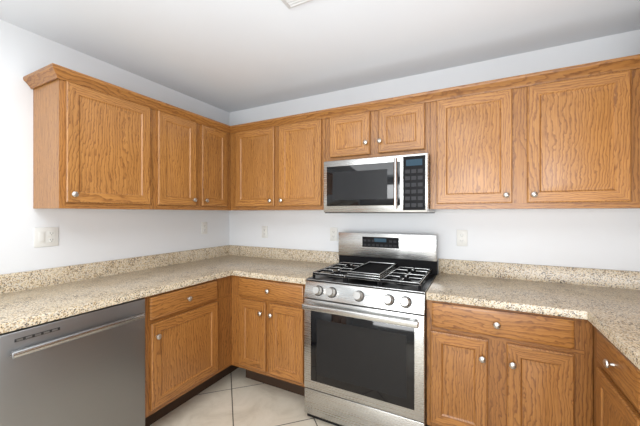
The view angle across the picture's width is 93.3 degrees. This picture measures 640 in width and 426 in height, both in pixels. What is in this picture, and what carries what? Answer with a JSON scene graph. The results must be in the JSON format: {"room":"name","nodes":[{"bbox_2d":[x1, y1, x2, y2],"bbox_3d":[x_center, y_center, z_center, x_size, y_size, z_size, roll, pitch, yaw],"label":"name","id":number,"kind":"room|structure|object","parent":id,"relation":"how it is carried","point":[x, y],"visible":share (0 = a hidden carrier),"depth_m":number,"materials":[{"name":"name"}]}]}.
{"room":"kitchen","nodes":[
{"label":"kitchen","id":0,"kind":"room"},
{"bbox_2d":[0,20,228,274],"bbox_3d":[-2.048,0.150,1.142,0.100,2.400,4.600,0,0,27],"label":"wall","id":1,"kind":"structure","parent":0,"point":[85,236],"depth_m":1.89,"materials":[{"name":"paint"}]},
{"bbox_2d":[34,227,57,247],"bbox_3d":[-1.640,0.144,1.811,0.010,0.116,0.116,0,0,27],"label":"outlet","id":2,"kind":"object","parent":1,"relation":"attached to","point":[45,236],"visible":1,"depth_m":1.80,"materials":[{"name":"white plastic"}]},
{"bbox_2d":[33,79,152,209],"bbox_3d":[-1.392,-0.383,1.913,0.354,0.715,0.529,0,0,27],"label":"upper cabinet","id":3,"kind":"object","parent":1,"relation":"attached to","point":[92,148],"visible":0.96,"depth_m":1.74,"materials":[{"name":"brown wood"}]},
{"bbox_2d":[23,68,54,88],"bbox_3d":[-1.548,-0.747,1.668,0.300,0.057,0.040,0,0,27],"label":"crown molding","id":4,"kind":"structure","parent":3,"relation":"attached to","point":[35,79],"depth_m":1.68,"materials":[{"name":"brown wood"}]},
{"bbox_2d":[0,245,227,293],"bbox_3d":[-1.556,0.385,1.955,0.024,0.102,2.698,0,0,27],"label":"backsplash","id":5,"kind":"structure","parent":1,"relation":"attached to","point":[32,279],"depth_m":2.03,"materials":[{"name":"stone"}]},
{"bbox_2d":[133,109,243,210],"bbox_3d":[-1.030,-0.383,2.614,0.354,0.715,1.045,0,0,27],"label":"upper cabinet","id":6,"kind":"object","parent":1,"relation":"attached to","point":[191,165],"visible":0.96,"depth_m":2.33,"materials":[{"name":"brown wood"}]},
{"bbox_2d":[43,63,230,133],"bbox_3d":[-1.111,-0.747,2.129,0.040,0.057,1.260,0,0,27],"label":"crown molding","id":7,"kind":"structure","parent":6,"relation":"attached to","point":[44,75],"depth_m":1.89,"materials":[{"name":"brown wood"}]},
{"bbox_2d":[201,222,206,233],"bbox_3d":[-1.097,0.143,2.864,0.008,0.116,0.070,0,0,27],"label":"outlet","id":8,"kind":"object","parent":1,"relation":"attached to","point":[203,227],"visible":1,"depth_m":2.86,"materials":[{"name":"white plastic"}]},
{"bbox_2d":[150,367,335,425],"bbox_3d":[-0.506,1.400,0.345,3.572,0.100,4.800,0,0,27],"label":"floor","id":9,"kind":"structure","parent":0,"point":[236,397],"depth_m":2.10,"materials":[{"name":"tile"}]},
{"bbox_2d":[0,298,144,425],"bbox_3d":[-1.384,0.914,1.580,0.674,0.872,0.600,0,0,27],"label":"dishwasher","id":10,"kind":"object","parent":9,"relation":"on","point":[85,369],"visible":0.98,"depth_m":1.42,"materials":[{"name":"silver metal"}]},
{"bbox_2d":[144,278,219,425],"bbox_3d":[-1.142,0.912,2.098,0.630,0.876,0.536,0,0,27],"label":"base cabinet","id":11,"kind":"object","parent":9,"relation":"on","point":[188,342],"depth_m":1.93,"materials":[{"name":"brown wood"}]},
{"bbox_2d":[0,255,269,333],"bbox_3d":[-1.273,0.455,1.809,0.660,0.038,2.698,0,0,27],"label":"countertop","id":12,"kind":"structure","parent":11,"relation":"on","point":[35,306],"depth_m":1.70,"materials":[{"name":"stone"}]},
{"bbox_2d":[220,275,238,378],"bbox_3d":[-0.843,0.912,2.675,0.630,0.876,0.764,0,0,27],"label":"base cabinet","id":13,"kind":"object","parent":9,"relation":"on","point":[226,367],"depth_m":2.29,"materials":[{"name":"brown wood"}]},
{"bbox_2d":[232,275,305,395],"bbox_3d":[-0.254,0.912,2.431,0.676,0.876,0.659,0,0,27],"label":"base cabinet","id":14,"kind":"object","parent":9,"relation":"on","point":[268,332],"visible":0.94,"depth_m":2.17,"materials":[{"name":"brown wood"}]},
{"bbox_2d":[232,259,337,283],"bbox_3d":[-0.229,0.455,2.428,0.628,0.038,0.640,0,0,27],"label":"countertop","id":15,"kind":"structure","parent":14,"relation":"on","point":[291,271],"depth_m":2.29,"materials":[{"name":"stone"}]},
{"bbox_2d":[302,232,437,425],"bbox_3d":[0.360,0.754,2.056,0.752,1.192,0.705,0,0,27],"label":"range","id":16,"kind":"object","parent":9,"relation":"on","point":[364,305],"visible":1,"depth_m":1.83,"materials":[{"name":"silver metal"}]},
{"bbox_2d":[427,300,592,425],"bbox_3d":[1.036,0.912,1.764,0.708,0.876,0.659,0,0,27],"label":"base cabinet","id":17,"kind":"object","parent":9,"relation":"on","point":[487,366],"visible":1,"depth_m":1.49,"materials":[{"name":"brown wood"}]},
{"bbox_2d":[426,273,591,318],"bbox_3d":[1.029,0.455,1.779,0.682,0.038,0.640,0,0,27],"label":"countertop","id":18,"kind":"structure","parent":17,"relation":"on","point":[548,298],"depth_m":1.61,"materials":[{"name":"stone"}]},
{"bbox_2d":[593,325,639,425],"bbox_3d":[1.491,0.912,1.259,0.659,0.876,1.138,0,0,27],"label":"base cabinet","id":19,"kind":"object","parent":9,"relation":"on","point":[616,386],"visible":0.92,"depth_m":1.11,"materials":[{"name":"brown wood"}]},
{"bbox_2d":[564,284,639,369],"bbox_3d":[1.303,0.455,0.872,0.638,0.038,1.998,0,0,27],"label":"countertop","id":20,"kind":"structure","parent":19,"relation":"on","point":[611,315],"depth_m":1.31,"materials":[{"name":"stone"}]},
{"bbox_2d":[0,0,639,112],"bbox_3d":[-0.506,-1.100,0.345,3.572,0.100,4.800,0,0,27],"label":"ceiling","id":21,"kind":"structure","parent":0,"point":[229,56],"depth_m":1.79,"materials":[{"name":"white paint"}]},
{"bbox_2d":[281,0,312,8],"bbox_3d":[-0.045,-1.042,1.375,0.360,0.016,0.200,0,0,27],"label":"ceiling vent","id":22,"kind":"object","parent":21,"relation":"in","point":[289,4],"visible":1,"depth_m":1.49,"materials":[{"name":"grey metal"}]},
{"bbox_2d":[229,29,639,270],"bbox_3d":[0.573,0.150,2.433,3.572,2.400,0.100,0,0,27],"label":"wall","id":23,"kind":"structure","parent":0,"point":[597,238],"depth_m":2.09,"materials":[{"name":"paint"}]},
{"bbox_2d":[262,226,267,237],"bbox_3d":[-0.540,0.185,2.946,0.070,0.116,0.008,0,0,27],"label":"outlet","id":24,"kind":"object","parent":23,"relation":"attached to","point":[264,231],"visible":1,"depth_m":2.94,"materials":[{"name":"white plastic"}]},
{"bbox_2d":[230,119,325,209],"bbox_3d":[-0.328,-0.383,2.640,0.962,0.715,0.354,0,0,27],"label":"upper cabinet","id":25,"kind":"object","parent":23,"relation":"attached to","point":[281,167],"visible":0.96,"depth_m":2.48,"materials":[{"name":"brown wood"}]},
{"bbox_2d":[228,245,338,263],"bbox_3d":[-0.367,0.385,2.846,1.258,0.102,0.024,0,0,27],"label":"backsplash","id":26,"kind":"structure","parent":23,"relation":"attached to","point":[329,257],"depth_m":2.81,"materials":[{"name":"stone"}]},
{"bbox_2d":[330,227,337,240],"bbox_3d":[0.119,0.182,2.606,0.070,0.116,0.008,0,0,27],"label":"outlet","id":27,"kind":"object","parent":23,"relation":"attached to","point":[333,233],"visible":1,"depth_m":2.60,"materials":[{"name":"white plastic"}]},
{"bbox_2d":[326,102,429,161],"bbox_3d":[0.436,-0.559,2.245,0.755,0.363,0.354,0,0,27],"label":"upper cabinet","id":28,"kind":"object","parent":23,"relation":"attached to","point":[400,130],"visible":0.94,"depth_m":2.09,"materials":[{"name":"brown wood"}]},
{"bbox_2d":[324,153,434,212],"bbox_3d":[0.426,-0.187,2.195,0.724,0.377,0.450,0,0,27],"label":"microwave","id":29,"kind":"object","parent":28,"relation":"attached to","point":[394,184],"visible":0.98,"depth_m":2.02,"materials":[{"name":"silver metal"}]},
{"bbox_2d":[457,230,466,245],"bbox_3d":[1.009,0.178,2.146,0.070,0.116,0.008,0,0,27],"label":"outlet","id":30,"kind":"object","parent":23,"relation":"attached to","point":[461,237],"visible":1,"depth_m":2.14,"materials":[{"name":"white plastic"}]},
{"bbox_2d":[430,69,639,209],"bbox_3d":[1.232,-0.383,1.834,1.033,0.715,0.354,0,0,27],"label":"upper cabinet","id":31,"kind":"object","parent":23,"relation":"attached to","point":[570,144],"visible":0.98,"depth_m":1.68,"materials":[{"name":"brown wood"}]},
{"bbox_2d":[231,54,639,133],"bbox_3d":[0.399,-0.747,2.096,2.753,0.057,0.040,0,0,27],"label":"crown molding","id":32,"kind":"structure","parent":31,"relation":"attached to","point":[632,62],"depth_m":1.84,"materials":[{"name":"brown wood"}]},
{"bbox_2d":[438,258,639,289],"bbox_3d":[1.436,0.385,1.915,1.282,0.102,0.024,0,0,27],"label":"backsplash","id":33,"kind":"structure","parent":23,"relation":"attached to","point":[624,279],"depth_m":1.91,"materials":[{"name":"stone"}]}
]}

